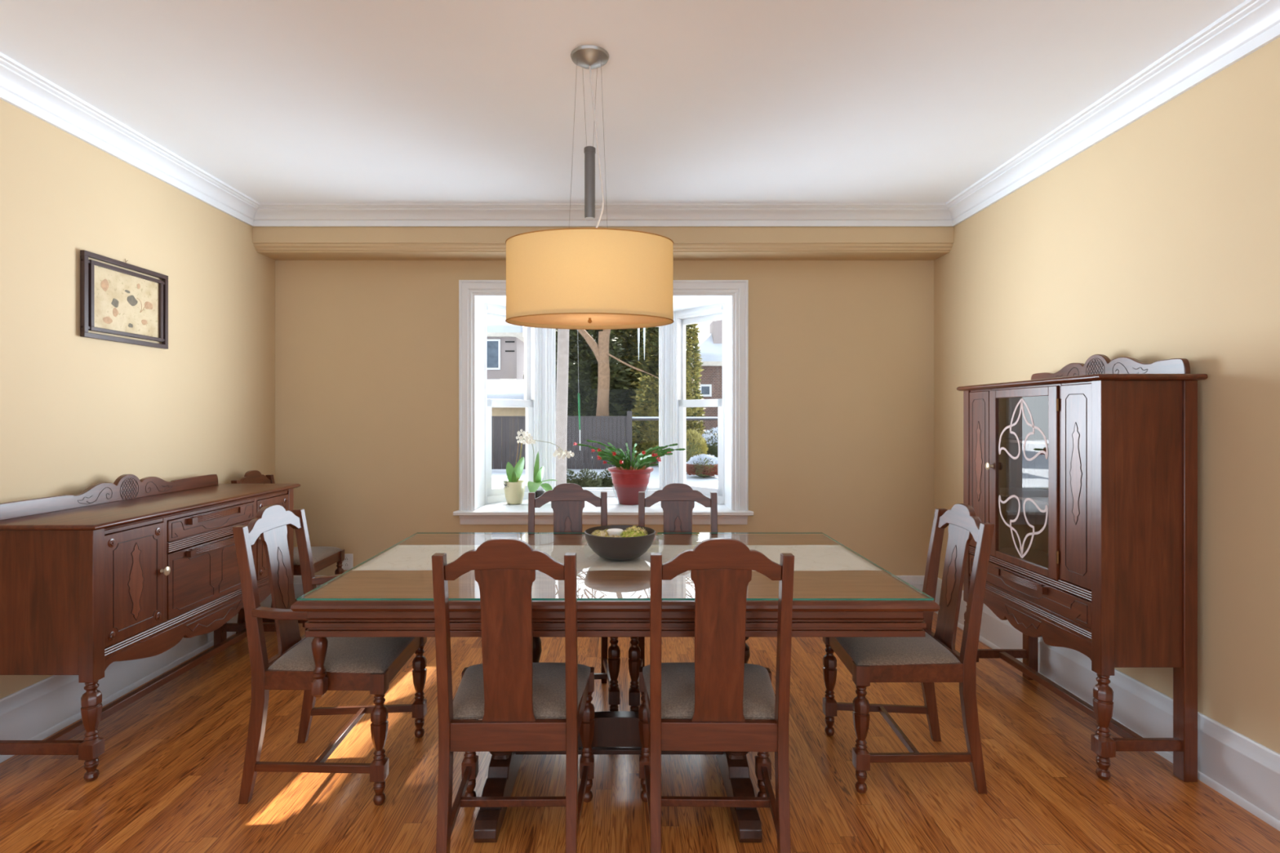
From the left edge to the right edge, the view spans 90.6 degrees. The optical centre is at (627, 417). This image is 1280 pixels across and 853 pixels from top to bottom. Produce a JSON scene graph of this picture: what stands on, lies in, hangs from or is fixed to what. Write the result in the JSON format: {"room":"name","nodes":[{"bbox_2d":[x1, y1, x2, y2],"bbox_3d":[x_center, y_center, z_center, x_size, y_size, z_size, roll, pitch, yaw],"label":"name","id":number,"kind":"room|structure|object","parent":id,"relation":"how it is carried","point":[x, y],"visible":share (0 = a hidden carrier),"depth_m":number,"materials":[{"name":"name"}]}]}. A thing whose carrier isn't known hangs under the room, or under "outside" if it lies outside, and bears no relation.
{"room":"dining room","nodes":[
{"label":"dining room","id":0,"kind":"room"},
{"bbox_2d":[0,98,275,698],"bbox_3d":[-2.555,-0.015,1.930,0.150,2.730,5.060,0,0,0],"label":"wall","id":1,"kind":"structure","parent":0,"point":[77,413],"depth_m":3.05,"materials":[{"name":"beige paint"}]},
{"bbox_2d":[80,249,168,349],"bbox_3d":[-2.466,-0.572,3.125,0.023,0.417,0.524,0,0,0],"label":"framed picture","id":2,"kind":"object","parent":1,"relation":"attached to","point":[114,300],"visible":1,"depth_m":3.09,"materials":[{"name":"paint"}]},
{"bbox_2d":[94,265,158,337],"bbox_3d":[-2.469,-0.560,3.125,0.006,0.296,0.424,0,0,0],"label":"print","id":3,"kind":"object","parent":2,"relation":"attached to","point":[126,301],"depth_m":3.11,"materials":[{"name":"beige paper"}]},
{"bbox_2d":[0,52,259,226],"bbox_3d":[-2.424,-1.319,1.870,0.112,0.121,4.640,0,0,0],"label":"trim","id":4,"kind":"structure","parent":1,"relation":"attached to","point":[20,86],"depth_m":2.98,"materials":[{"name":"white paint"}]},
{"bbox_2d":[0,594,271,763],"bbox_3d":[-2.463,1.232,1.930,0.034,0.235,5.060,0,0,0],"label":"baseboard","id":5,"kind":"structure","parent":1,"relation":"attached to","point":[39,710],"depth_m":2.78,"materials":[{"name":"white paint"}]},
{"bbox_2d":[275,260,933,575],"bbox_3d":[-0.160,-0.015,4.620,4.940,2.730,0.320,0,0,0],"label":"wall","id":6,"kind":"structure","parent":0,"point":[841,353],"depth_m":4.46,"materials":[{"name":"beige paint"}]},
{"bbox_2d":[342,553,353,569],"bbox_3d":[-1.974,1.019,4.456,0.088,0.114,0.008,0,0,0],"label":"wall outlet","id":7,"kind":"object","parent":6,"relation":"attached to","point":[348,563],"visible":0.84,"depth_m":4.45,"materials":[{"name":"white plastic"}]},
{"bbox_2d":[344,556,348,561],"bbox_3d":[-1.974,0.999,4.454,0.031,0.030,0.003,0,0,0],"label":"socket","id":8,"kind":"object","parent":7,"relation":"attached to","point":[346,558],"depth_m":4.45,"materials":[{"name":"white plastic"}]},
{"bbox_2d":[344,562,348,567],"bbox_3d":[-1.974,1.039,4.454,0.031,0.030,0.003,0,0,0],"label":"socket","id":9,"kind":"object","parent":7,"relation":"attached to","point":[346,564],"depth_m":4.45,"materials":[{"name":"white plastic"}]},
{"bbox_2d":[484,303,541,503],"bbox_3d":[-0.914,-0.104,5.032,0.108,1.521,0.580,0,0,42],"label":"window","id":10,"kind":"structure","parent":6,"relation":"in","point":[531,402],"depth_m":5.13,"materials":[{"name":"white paint"}]},
{"bbox_2d":[252,226,953,260],"bbox_3d":[-0.160,-1.242,4.325,4.640,0.275,0.270,0,0,0],"label":"beam","id":11,"kind":"structure","parent":6,"relation":"attached to","point":[277,243],"depth_m":4.19,"materials":[{"name":"beige paint"}]},
{"bbox_2d":[453,504,753,524],"bbox_3d":[-0.166,0.705,4.576,2.084,0.098,0.368,0,0,0],"label":"trim","id":12,"kind":"structure","parent":6,"relation":"attached to","point":[486,514],"depth_m":4.43,"materials":[{"name":"white paint"}]},
{"bbox_2d":[253,203,953,226],"bbox_3d":[-0.160,-1.319,4.134,4.640,0.121,0.112,0,0,0],"label":"trim","id":13,"kind":"structure","parent":6,"relation":"attached to","point":[267,215],"depth_m":4.16,"materials":[{"name":"white paint"}]},
{"bbox_2d":[458,280,748,511],"bbox_3d":[-0.166,-0.150,4.443,2.024,1.620,0.034,0,0,0],"label":"trim","id":14,"kind":"structure","parent":6,"relation":"attached to","point":[468,290],"depth_m":4.44,"materials":[{"name":"white paint"}]},
{"bbox_2d":[475,296,732,510],"bbox_3d":[-0.172,-0.117,4.890,1.895,1.655,0.860,0,0,0],"label":"trim","id":15,"kind":"structure","parent":6,"relation":"attached to","point":[680,303],"depth_m":4.65,"materials":[{"name":"white paint"}]},
{"bbox_2d":[497,429,574,504],"bbox_3d":[-0.687,0.373,4.800,0.574,0.565,0.160,0,0,0],"label":"orchid","id":16,"kind":"object","parent":15,"relation":"on","point":[514,488],"visible":0.99,"depth_m":4.75,"materials":[{"name":"green plant"}]},
{"bbox_2d":[525,434,556,498],"bbox_3d":[-0.639,0.393,4.728,0.224,0.526,0.219,0,0,-20],"label":"orchid","id":17,"kind":"object","parent":15,"relation":"on","point":[538,475],"visible":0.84,"depth_m":4.74,"materials":[{"name":"green plant"}]},
{"bbox_2d":[573,440,685,505],"bbox_3d":[0.014,0.414,4.781,0.602,0.483,0.633,0,0,44],"label":"cactus","id":18,"kind":"object","parent":15,"relation":"on","point":[628,478],"visible":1,"depth_m":4.71,"materials":[{"name":"red plastic"},{"name":"green leaf"},{"name":"soil"}]},
{"bbox_2d":[541,324,671,497],"bbox_3d":[-0.175,-0.104,5.245,1.130,1.521,0.110,0,0,0],"label":"window","id":19,"kind":"structure","parent":6,"relation":"in","point":[548,335],"depth_m":5.20,"materials":[{"name":"white paint"}]},
{"bbox_2d":[293,575,924,599],"bbox_3d":[-0.160,1.232,4.443,4.640,0.235,0.034,0,0,0],"label":"baseboard","id":20,"kind":"structure","parent":6,"relation":"attached to","point":[917,581],"depth_m":4.44,"materials":[{"name":"white paint"}]},
{"bbox_2d":[671,303,724,503],"bbox_3d":[0.567,-0.104,5.033,0.108,1.521,0.584,0,0,-43],"label":"window","id":21,"kind":"structure","parent":6,"relation":"in","point":[679,404],"depth_m":5.13,"materials":[{"name":"white paint"}]},
{"bbox_3d":[-0.175,-1.160,5.115,2.650,0.180,0.650,0,0,0],"label":"roof","id":22,"kind":"structure","parent":6,"relation":"attached to","visible":0},
{"bbox_2d":[577,355,580,450],"bbox_3d":[-0.414,-0.395,5.400,0.030,1.359,0.008,0,0,0],"label":"wind chime","id":23,"kind":"object","parent":22,"relation":"hanging from","point":[578,356],"visible":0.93,"depth_m":5.40,"materials":[{"name":"green plastic"}]},
{"bbox_2d":[637,328,639,360],"bbox_3d":[0.097,-0.779,5.400,0.031,0.592,0.029,0,0,0],"label":"icicles","id":24,"kind":"object","parent":22,"relation":"hanging from","point":[638,329],"visible":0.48,"depth_m":5.39,"materials":[{"name":"white ice"}]},
{"bbox_2d":[643,328,645,359],"bbox_3d":[0.145,-0.782,5.400,0.031,0.586,0.029,0,0,0],"label":"icicles","id":25,"kind":"object","parent":22,"relation":"hanging from","point":[643,328],"visible":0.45,"depth_m":5.39,"materials":[{"name":"white ice"}]},
{"bbox_2d":[0,0,1245,203],"bbox_3d":[0.000,-1.430,0.280,8.000,0.100,8.960,0,0,0],"label":"ceiling","id":26,"kind":"structure","parent":0,"point":[278,101],"depth_m":2.60,"materials":[{"name":"paint"}]},
{"bbox_2d":[505,44,673,329],"bbox_3d":[-0.145,-0.871,2.450,0.649,1.016,0.409,0,0,0],"label":"pendant lamp","id":27,"kind":"object","parent":26,"relation":"hanging from","point":[576,278],"visible":1,"depth_m":2.29,"materials":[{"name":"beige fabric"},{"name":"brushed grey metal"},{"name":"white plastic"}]},
{"bbox_2d":[511,313,668,325],"bbox_3d":[-0.145,-0.385,2.450,0.636,0.003,0.396,0,0,0],"label":"diffuser","id":28,"kind":"object","parent":27,"relation":"attached to","point":[518,319],"depth_m":2.49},
{"bbox_2d":[607,466,653,505],"bbox_3d":[0.025,0.520,4.800,0.348,0.270,0.348,0,0,0],"label":"pot","id":29,"kind":"object","parent":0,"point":[627,482],"depth_m":4.70,"materials":[{"name":"red ceramic"}]},
{"bbox_2d":[0,612,1279,852],"bbox_3d":[0.000,1.380,0.140,8.000,0.060,8.680,0,0,0],"label":"floor","id":30,"kind":"structure","parent":0,"point":[170,767],"depth_m":2.34,"materials":[{"name":"brown wood"}]},
{"bbox_2d":[0,474,300,782],"bbox_3d":[-2.182,0.811,3.030,0.490,1.077,1.450,0,0,0],"label":"sideboard","id":31,"kind":"object","parent":30,"relation":"on","point":[131,567],"visible":0.78,"depth_m":2.51,"materials":[{"name":"brown wood"}]},
{"bbox_2d":[231,470,344,634],"bbox_3d":[-2.143,0.844,4.020,0.500,1.012,0.464,0,0,0],"label":"dining chair","id":32,"kind":"object","parent":30,"relation":"on","point":[323,557],"visible":0.23,"depth_m":4.00,"materials":[{"name":"brown wood"}]},
{"bbox_2d":[293,546,342,564],"bbox_3d":[-2.092,0.868,4.020,0.381,0.040,0.436,0,0,0],"label":"seat cushion","id":33,"kind":"object","parent":32,"relation":"on","point":[320,554],"depth_m":4.02,"materials":[{"name":"beige fabric"}]},
{"bbox_2d":[232,504,426,805],"bbox_3d":[-1.113,0.844,2.434,0.538,1.012,0.575,0,0,-1],"label":"armchair","id":34,"kind":"object","parent":30,"relation":"on","point":[315,666],"visible":0.8,"depth_m":2.23,"materials":[{"name":"brown wood"}]},
{"bbox_2d":[267,636,415,673],"bbox_3d":[-1.062,0.868,2.436,0.420,0.040,0.488,0,0,-2],"label":"seat cushion","id":35,"kind":"object","parent":34,"relation":"on","point":[344,655],"depth_m":2.28,"materials":[{"name":"beige fabric"}]},
{"bbox_2d":[431,537,595,852],"bbox_3d":[-0.345,0.844,2.002,0.464,1.012,0.500,0,0,0],"label":"dining chair","id":36,"kind":"object","parent":30,"relation":"on","point":[508,691],"visible":1,"depth_m":1.81,"materials":[{"name":"brown wood"}]},
{"bbox_2d":[453,662,591,719],"bbox_3d":[-0.345,0.868,2.053,0.436,0.040,0.381,0,0,0],"label":"seat cushion","id":37,"kind":"object","parent":36,"relation":"on","point":[548,678],"depth_m":1.97,"materials":[{"name":"beige fabric"}]},
{"bbox_2d":[528,483,620,711],"bbox_3d":[-0.282,0.844,3.000,0.464,1.012,0.500,0,0,-5],"label":"dining chair","id":38,"kind":"object","parent":30,"relation":"on","point":[567,500],"visible":0.39,"depth_m":3.20,"materials":[{"name":"brown wood"}]},
{"bbox_2d":[290,534,940,842],"bbox_3d":[-0.038,0.966,2.572,2.040,0.769,1.168,0,0,0],"label":"dining table","id":39,"kind":"object","parent":30,"relation":"on","point":[615,732],"visible":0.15,"depth_m":2.05,"materials":[{"name":"brown wood"}]},
{"bbox_2d":[352,544,479,570],"bbox_3d":[-0.852,0.580,2.636,0.376,0.005,0.475,0,0,0],"label":"table runner","id":40,"kind":"object","parent":39,"relation":"on","point":[400,557],"depth_m":2.62,"materials":[{"name":"fabric"}]},
{"bbox_2d":[530,545,696,570],"bbox_3d":[-0.063,0.580,2.627,0.744,0.005,0.457,0,0,0],"label":"table runner","id":41,"kind":"object","parent":39,"relation":"on","point":[586,559],"depth_m":2.62,"materials":[{"name":"fabric"}]},
{"bbox_2d":[297,532,933,600],"bbox_3d":[-0.038,0.576,2.572,2.012,0.006,1.144,0,0,0],"label":"sheet","id":42,"kind":"object","parent":39,"relation":"on","point":[300,598],"visible":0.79,"depth_m":2.00,"materials":[{"name":"clear glass"}]},
{"bbox_2d":[584,524,655,560],"bbox_3d":[-0.030,0.519,2.595,0.291,0.106,0.291,0,0,0],"label":"bowl","id":43,"kind":"object","parent":42,"relation":"on","point":[615,548],"visible":0.91,"depth_m":2.49,"materials":[{"name":"grey ceramic"}]},
{"bbox_2d":[590,529,609,537],"bbox_3d":[-0.113,0.492,2.586,0.100,0.063,0.099,0,0,0],"label":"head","id":44,"kind":"object","parent":43,"relation":"in","point":[602,533],"visible":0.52,"depth_m":2.57},
{"bbox_2d":[606,528,623,537],"bbox_3d":[-0.050,0.495,2.600,0.070,0.066,0.070,0,0,0],"label":"candle","id":45,"kind":"object","parent":43,"relation":"in","point":[614,531],"visible":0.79,"depth_m":2.58,"materials":[{"name":"white wax"}]},
{"bbox_2d":[620,528,645,537],"bbox_3d":[0.025,0.489,2.561,0.120,0.076,0.123,0,0,0],"label":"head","id":46,"kind":"object","parent":43,"relation":"in","point":[627,534],"visible":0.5,"depth_m":2.54},
{"bbox_2d":[623,525,647,535],"bbox_3d":[0.033,0.487,2.640,0.110,0.072,0.113,0,0,0],"label":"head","id":47,"kind":"object","parent":43,"relation":"in","point":[633,526],"visible":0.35,"depth_m":2.63},
{"bbox_2d":[746,545,881,570],"bbox_3d":[0.751,0.580,2.627,0.427,0.005,0.457,0,0,0],"label":"table runner","id":48,"kind":"object","parent":39,"relation":"on","point":[806,557],"depth_m":2.62,"materials":[{"name":"fabric"}]},
{"bbox_2d":[628,483,717,711],"bbox_3d":[0.246,0.844,3.000,0.464,1.012,0.500,0,0,3],"label":"dining chair","id":49,"kind":"object","parent":30,"relation":"on","point":[677,500],"visible":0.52,"depth_m":3.20,"materials":[{"name":"brown wood"}]},
{"bbox_2d":[638,537,794,852],"bbox_3d":[0.268,0.844,2.002,0.464,1.012,0.500,0,0,1],"label":"dining chair","id":50,"kind":"object","parent":30,"relation":"on","point":[704,704],"visible":1,"depth_m":1.81,"materials":[{"name":"brown wood"}]},
{"bbox_2d":[642,662,775,719],"bbox_3d":[0.268,0.868,2.053,0.436,0.040,0.381,0,0,1],"label":"seat cushion","id":51,"kind":"object","parent":50,"relation":"on","point":[677,679],"depth_m":1.97,"materials":[{"name":"beige fabric"}]},
{"bbox_2d":[822,503,994,794],"bbox_3d":[1.073,0.844,2.474,0.500,1.012,0.464,0,0,3],"label":"dining chair","id":52,"kind":"object","parent":30,"relation":"on","point":[930,659],"visible":0.91,"depth_m":2.30,"materials":[{"name":"cherry wood"},{"name":"fabric"}]},
{"bbox_2d":[834,631,959,665],"bbox_3d":[1.022,0.868,2.476,0.381,0.040,0.436,0,0,2],"label":"seat cushion","id":53,"kind":"object","parent":52,"relation":"on","point":[928,650],"depth_m":2.33,"materials":[{"name":"beige fabric"}]},
{"bbox_2d":[956,354,1208,782],"bbox_3d":[1.923,0.535,2.820,0.404,1.630,1.004,0,0,0],"label":"china cabinet","id":54,"kind":"object","parent":30,"relation":"on","point":[1091,466],"visible":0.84,"depth_m":2.37,"materials":[{"name":"brown wood"}]},
{"bbox_2d":[933,36,1279,754],"bbox_3d":[2.235,-0.015,1.930,0.150,2.730,5.060,0,0,0],"label":"wall","id":55,"kind":"structure","parent":0,"point":[1158,240],"depth_m":2.45,"materials":[{"name":"beige paint"}]},
{"bbox_2d":[933,577,1279,831],"bbox_3d":[2.143,1.232,1.930,0.034,0.235,5.060,0,0,0],"label":"baseboard","id":56,"kind":"structure","parent":55,"relation":"attached to","point":[1242,770],"depth_m":2.52,"materials":[{"name":"white paint"}]},
{"bbox_2d":[945,0,1279,226],"bbox_3d":[2.104,-1.319,1.870,0.112,0.121,4.640,0,0,0],"label":"trim","id":57,"kind":"structure","parent":55,"relation":"attached to","point":[1251,25],"depth_m":2.61,"materials":[{"name":"white paint"}]},
{"label":"outside","id":58,"kind":"structure","parent":0,"visible":0},
{"bbox_2d":[491,456,717,488],"bbox_3d":[0.000,1.449,22.600,60.000,0.133,34.000,0,0,0],"label":"snow ground","id":59,"kind":"structure","parent":58,"point":[497,475],"depth_m":14.84,"materials":[{"name":"white snow"}]},
{"bbox_2d":[486,320,524,379],"bbox_3d":[-8.525,-2.286,29.500,8.550,7.472,7.600,0,0,0],"label":"house","id":60,"kind":"structure","parent":59,"relation":"on","point":[504,340],"depth_m":26.00,"materials":[{"name":"grey paint"}]},
{"bbox_2d":[486,379,570,416],"bbox_3d":[-5.275,0.050,22.500,7.050,2.800,3.600,0,0,0],"label":"garden shed","id":61,"kind":"object","parent":59,"relation":"on","point":[495,388],"visible":0.02,"depth_m":21.00,"materials":[{"name":"beige"}]},
{"bbox_2d":[555,328,568,485],"bbox_3d":[-1.121,-1.275,11.000,0.311,5.554,0.220,0,0,0],"label":"pole","id":62,"kind":"object","parent":59,"relation":"on","point":[562,357],"visible":0.5,"depth_m":10.91,"materials":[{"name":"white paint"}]},
{"bbox_2d":[566,469,577,484],"bbox_3d":[-1.188,1.240,12.101,0.565,0.541,0.573,0,0,0],"label":"shrub","id":63,"kind":"object","parent":59,"relation":"on","point":[571,477],"visible":0.32,"depth_m":11.97,"materials":[{"name":"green plant"}]},
{"bbox_2d":[575,468,601,487],"bbox_3d":[-0.769,1.242,12.157,0.582,0.535,0.573,0,0,0],"label":"shrub","id":64,"kind":"object","parent":59,"relation":"on","point":[585,477],"visible":0.82,"depth_m":12.00,"materials":[{"name":"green plant"}]},
{"bbox_2d":[555,328,637,456],"bbox_3d":[-1.402,-1.059,20.387,3.557,5.018,3.418,0,0,0],"label":"evergreen tree","id":65,"kind":"object","parent":59,"relation":"on","point":[587,388],"visible":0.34,"depth_m":19.65,"materials":[{"name":"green plant"}]},
{"bbox_2d":[491,410,717,469],"bbox_3d":[-0.250,0.650,17.410,12.500,1.640,0.140,0,0,0],"label":"fence","id":66,"kind":"object","parent":59,"relation":"on","point":[504,429],"visible":0.25,"depth_m":17.39,"materials":[{"name":"grey wood"}]},
{"bbox_2d":[599,468,613,487],"bbox_3d":[-0.327,1.252,12.502,0.550,0.515,0.558,0,0,0],"label":"shrub","id":67,"kind":"object","parent":59,"relation":"on","point":[606,477],"visible":0.41,"depth_m":12.33,"materials":[{"name":"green plant"}]},
{"bbox_2d":[577,329,658,467],"bbox_3d":[-0.945,-3.444,18.153,8.223,9.989,2.161,0,0,0],"label":"bare tree","id":68,"kind":"object","parent":59,"relation":"on","point":[601,351],"visible":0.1,"depth_m":18.07,"materials":[{"name":"brown plant"}]},
{"bbox_2d":[610,328,656,421],"bbox_3d":[-0.058,-1.165,22.592,3.792,5.231,3.577,0,0,0],"label":"evergreen tree","id":69,"kind":"object","parent":59,"relation":"on","point":[630,344],"visible":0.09,"depth_m":21.83,"materials":[{"name":"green plant"}]},
{"bbox_2d":[631,374,658,466],"bbox_3d":[0.655,0.116,18.622,1.686,2.669,1.778,0,0,0],"label":"evergreen tree","id":70,"kind":"object","parent":59,"relation":"on","point":[649,438],"visible":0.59,"depth_m":18.30,"materials":[{"name":"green plant"}]},
{"bbox_2d":[626,326,703,451],"bbox_3d":[1.132,-1.059,21.009,2.808,5.018,2.807,0,0,0],"label":"evergreen tree","id":71,"kind":"object","parent":59,"relation":"on","point":[651,334],"visible":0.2,"depth_m":20.60,"materials":[{"name":"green plant"}]},
{"bbox_2d":[685,323,706,435],"bbox_3d":[1.762,-0.736,18.197,1.079,4.372,1.166,0,0,0],"label":"evergreen tree","id":72,"kind":"object","parent":59,"relation":"on","point":[692,351],"visible":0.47,"depth_m":18.02,"materials":[{"name":"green plant"}]},
{"bbox_2d":[686,429,708,462],"bbox_3d":[1.623,0.893,16.193,0.954,1.235,0.947,0,0,0],"label":"shrub","id":73,"kind":"object","parent":59,"relation":"on","point":[696,445],"visible":0.42,"depth_m":15.94,"materials":[{"name":"green plant"}]},
{"bbox_2d":[686,453,717,477],"bbox_3d":[1.846,1.191,15.195,0.949,0.639,0.954,0,0,0],"label":"shrub","id":74,"kind":"object","parent":59,"relation":"on","point":[703,465],"visible":0.9,"depth_m":14.96,"materials":[{"name":"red plant"}]},
{"bbox_2d":[691,320,722,436],"bbox_3d":[7.800,-1.884,27.500,11.000,6.668,7.600,0,0,0],"label":"brick house","id":75,"kind":"structure","parent":59,"relation":"on","point":[711,348],"depth_m":24.00,"materials":[{"name":"white paint"}]},
{"bbox_2d":[701,426,717,457],"bbox_3d":[2.484,0.879,17.199,1.344,1.261,1.367,0,0,0],"label":"shrub","id":76,"kind":"object","parent":59,"relation":"on","point":[711,440],"visible":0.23,"depth_m":16.85,"materials":[{"name":"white plant"}]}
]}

